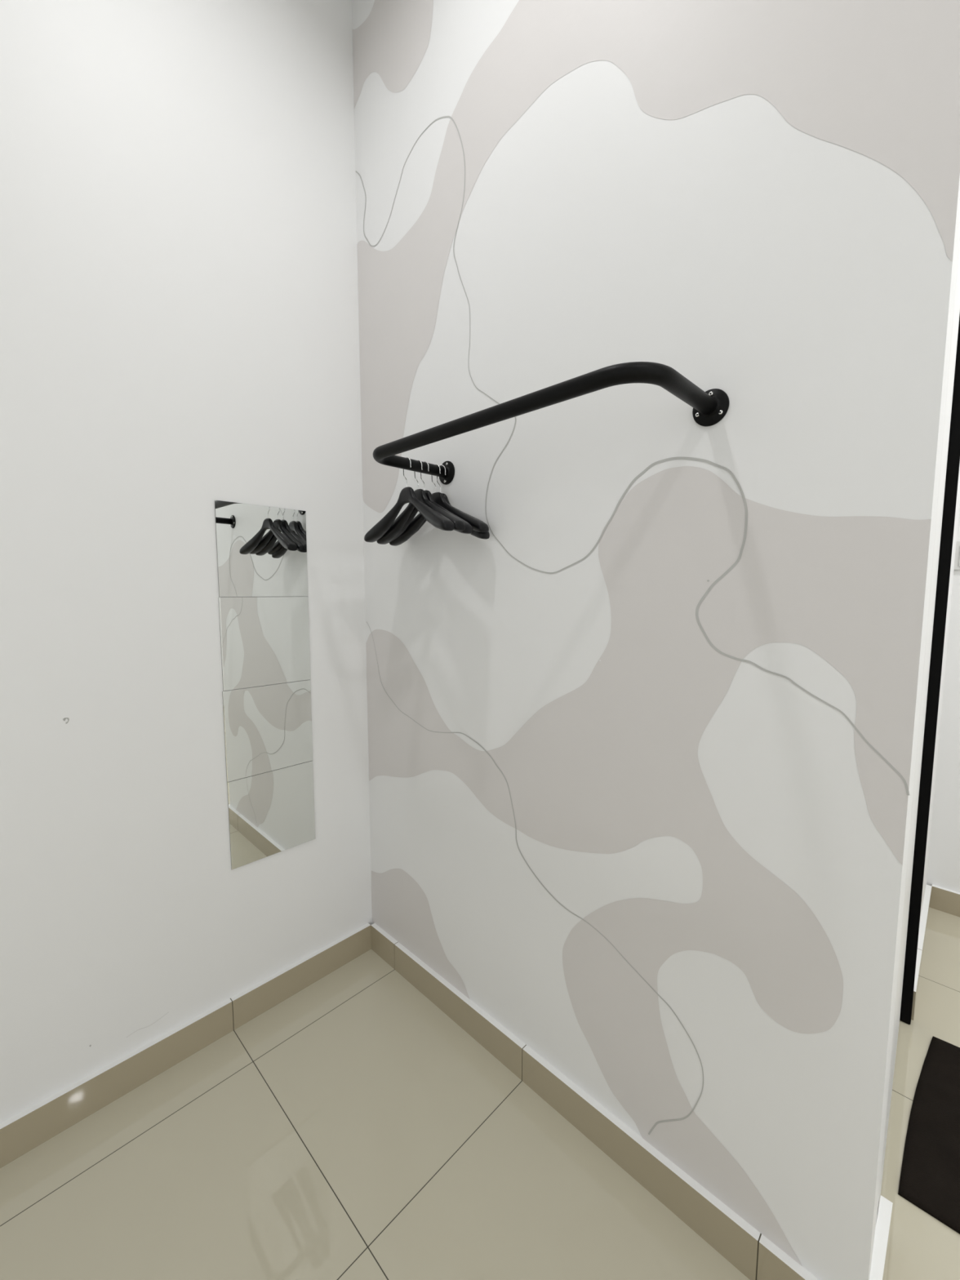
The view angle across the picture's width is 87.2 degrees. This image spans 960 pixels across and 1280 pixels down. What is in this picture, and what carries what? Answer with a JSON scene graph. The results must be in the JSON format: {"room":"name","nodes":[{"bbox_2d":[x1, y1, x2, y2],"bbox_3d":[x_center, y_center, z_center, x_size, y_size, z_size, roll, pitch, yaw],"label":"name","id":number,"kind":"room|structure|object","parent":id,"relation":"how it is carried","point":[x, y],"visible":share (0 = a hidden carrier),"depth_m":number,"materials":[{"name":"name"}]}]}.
{"room":"dressing room","nodes":[
{"label":"dressing room","id":0,"kind":"room"},
{"bbox_2d":[0,0,372,1123],"bbox_3d":[-1.406,-0.366,0.877,0.100,3.300,2.718,5,8,44],"label":"wall","id":1,"kind":"structure","parent":0,"point":[180,325],"depth_m":1.36,"materials":[{"name":"white paint"}]},
{"bbox_2d":[0,923,371,1168],"bbox_3d":[-1.335,1.229,1.017,0.018,0.098,2.600,5,8,44],"label":"baseboard","id":2,"kind":"structure","parent":1,"relation":"attached to","point":[34,1126],"depth_m":1.44,"materials":[{"name":"beige tile"}]},
{"bbox_2d":[214,500,307,596],"bbox_3d":[-0.669,-0.275,1.567,0.004,0.278,0.277,6,8,44],"label":"mirror","id":3,"kind":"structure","parent":1,"relation":"attached to","point":[262,550],"depth_m":1.56,"materials":[{"name":"silver mirror"}]},
{"bbox_2d":[218,596,311,690],"bbox_3d":[-0.670,0.004,1.592,0.002,0.278,0.277,5,8,44],"label":"mirror","id":4,"kind":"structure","parent":1,"relation":"attached to","point":[264,641],"depth_m":1.58,"materials":[{"name":"silver mirror"}]},
{"bbox_2d":[222,680,313,782],"bbox_3d":[-0.671,0.283,1.617,0.003,0.279,0.279,5,8,44],"label":"mirror","id":5,"kind":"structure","parent":1,"relation":"attached to","point":[268,728],"depth_m":1.61,"materials":[{"name":"silver mirror"}]},
{"bbox_2d":[226,760,315,869],"bbox_3d":[-0.671,0.562,1.644,0.003,0.279,0.277,5,8,44],"label":"mirror","id":6,"kind":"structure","parent":1,"relation":"attached to","point":[272,812],"depth_m":1.63,"materials":[{"name":"silver mirror"}]},
{"bbox_2d":[0,907,959,1279],"bbox_3d":[1.067,1.436,-0.015,5.120,0.120,4.663,5,8,44],"label":"floor","id":7,"kind":"structure","parent":0,"point":[351,1128],"depth_m":1.20,"materials":[{"name":"tile"}]},
{"bbox_2d":[897,1035,959,1234],"bbox_3d":[1.490,1.266,1.044,0.914,0.016,0.600,5,8,44],"label":"floor mat","id":8,"kind":"object","parent":7,"relation":"on","point":[930,1179],"visible":1,"depth_m":1.25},
{"bbox_2d":[351,0,959,1279],"bbox_3d":[0.437,-0.441,1.657,1.637,3.300,0.983,5,8,44],"label":"wall","id":9,"kind":"structure","parent":0,"point":[642,746],"depth_m":1.04,"materials":[{"name":"white paint"}]},
{"bbox_2d":[373,361,728,484],"bbox_3d":[0.075,-0.459,1.127,0.820,0.067,0.278,5,8,44],"label":"rail","id":10,"kind":"object","parent":9,"relation":"attached to","point":[709,406],"visible":0.98,"depth_m":0.94,"materials":[{"name":"black metal"}]},
{"bbox_2d":[364,457,454,542],"bbox_3d":[-0.206,-0.392,1.386,0.041,0.217,0.400,-5,7,-41],"label":"hanger","id":11,"kind":"object","parent":10,"relation":"hanging from","point":[407,495],"visible":0.94,"depth_m":1.38,"materials":[{"name":"black plastic"}]},
{"bbox_2d":[376,459,465,544],"bbox_3d":[-0.178,-0.395,1.414,0.041,0.217,0.400,-5,6,-40],"label":"hanger","id":12,"kind":"object","parent":10,"relation":"hanging from","point":[399,522],"visible":0.78,"depth_m":1.44,"materials":[{"name":"black plastic"}]},
{"bbox_2d":[389,461,472,542],"bbox_3d":[-0.163,-0.397,1.430,0.041,0.217,0.400,-5,8,-42],"label":"hanger","id":13,"kind":"object","parent":10,"relation":"hanging from","point":[468,529],"visible":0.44,"depth_m":1.41,"materials":[{"name":"black plastic"}]},
{"bbox_2d":[389,463,488,546],"bbox_3d":[-0.132,-0.400,1.460,0.400,0.217,0.041,3,6,43],"label":"hanger","id":14,"kind":"object","parent":10,"relation":"hanging from","point":[478,526],"visible":0.59,"depth_m":1.44,"materials":[{"name":"black plastic"}]},
{"bbox_2d":[415,464,489,539],"bbox_3d":[-0.125,-0.396,1.477,0.400,0.227,0.042,5,8,44],"label":"hanger","id":15,"kind":"object","parent":10,"relation":"hanging from","point":[479,535],"visible":0.27,"depth_m":1.36,"materials":[{"name":"black plastic"}]},
{"bbox_2d":[370,923,818,1279],"bbox_3d":[0.136,1.191,1.408,1.534,0.098,0.018,5,8,44],"label":"baseboard","id":16,"kind":"structure","parent":9,"relation":"attached to","point":[753,1254],"depth_m":1.22,"materials":[{"name":"beige tile"}]},
{"bbox_2d":[869,1195,893,1279],"bbox_3d":[0.768,1.232,0.976,0.020,0.098,0.246,5,8,44],"label":"baseboard","id":17,"kind":"structure","parent":9,"relation":"attached to","point":[882,1230],"depth_m":0.99,"materials":[{"name":"white plastic"}]},
{"bbox_2d":[899,315,959,1024],"bbox_3d":[1.331,-0.003,1.529,0.114,2.450,0.026,5,8,44],"label":"trim","id":18,"kind":"structure","parent":9,"relation":"attached to","point":[953,451],"depth_m":1.51,"materials":[{"name":"black metal"}]},
{"bbox_2d":[878,240,959,1207],"bbox_3d":[1.082,0.072,1.250,0.040,2.346,0.724,5,7,42],"label":"door frame","id":19,"kind":"structure","parent":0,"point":[957,300],"depth_m":1.17,"materials":[{"name":"white paint"}]},
{"bbox_2d":[919,464,959,924],"bbox_3d":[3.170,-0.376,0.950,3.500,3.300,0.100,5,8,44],"label":"wall","id":20,"kind":"structure","parent":0,"point":[944,862],"depth_m":2.13,"materials":[{"name":"white paint"}]},
{"bbox_2d":[911,884,931,1020],"bbox_3d":[1.667,1.142,1.906,0.018,0.098,0.813,5,8,44],"label":"baseboard","id":21,"kind":"structure","parent":20,"relation":"attached to","point":[926,901],"depth_m":1.86,"materials":[{"name":"beige tile"}]},
{"bbox_2d":[929,884,959,916],"bbox_3d":[3.172,1.226,1.018,3.380,0.098,0.018,5,8,44],"label":"baseboard","id":22,"kind":"structure","parent":20,"relation":"attached to","point":[944,900],"depth_m":2.16,"materials":[{"name":"beige tile"}]},
{"bbox_2d":[954,541,959,569],"bbox_3d":[1.983,-0.343,2.041,0.090,0.116,0.012,5,8,44],"label":"light switch","id":23,"kind":"object","parent":20,"relation":"attached to","point":[957,564],"visible":0.78,"depth_m":2.06,"materials":[{"name":"white plastic"}]}
]}

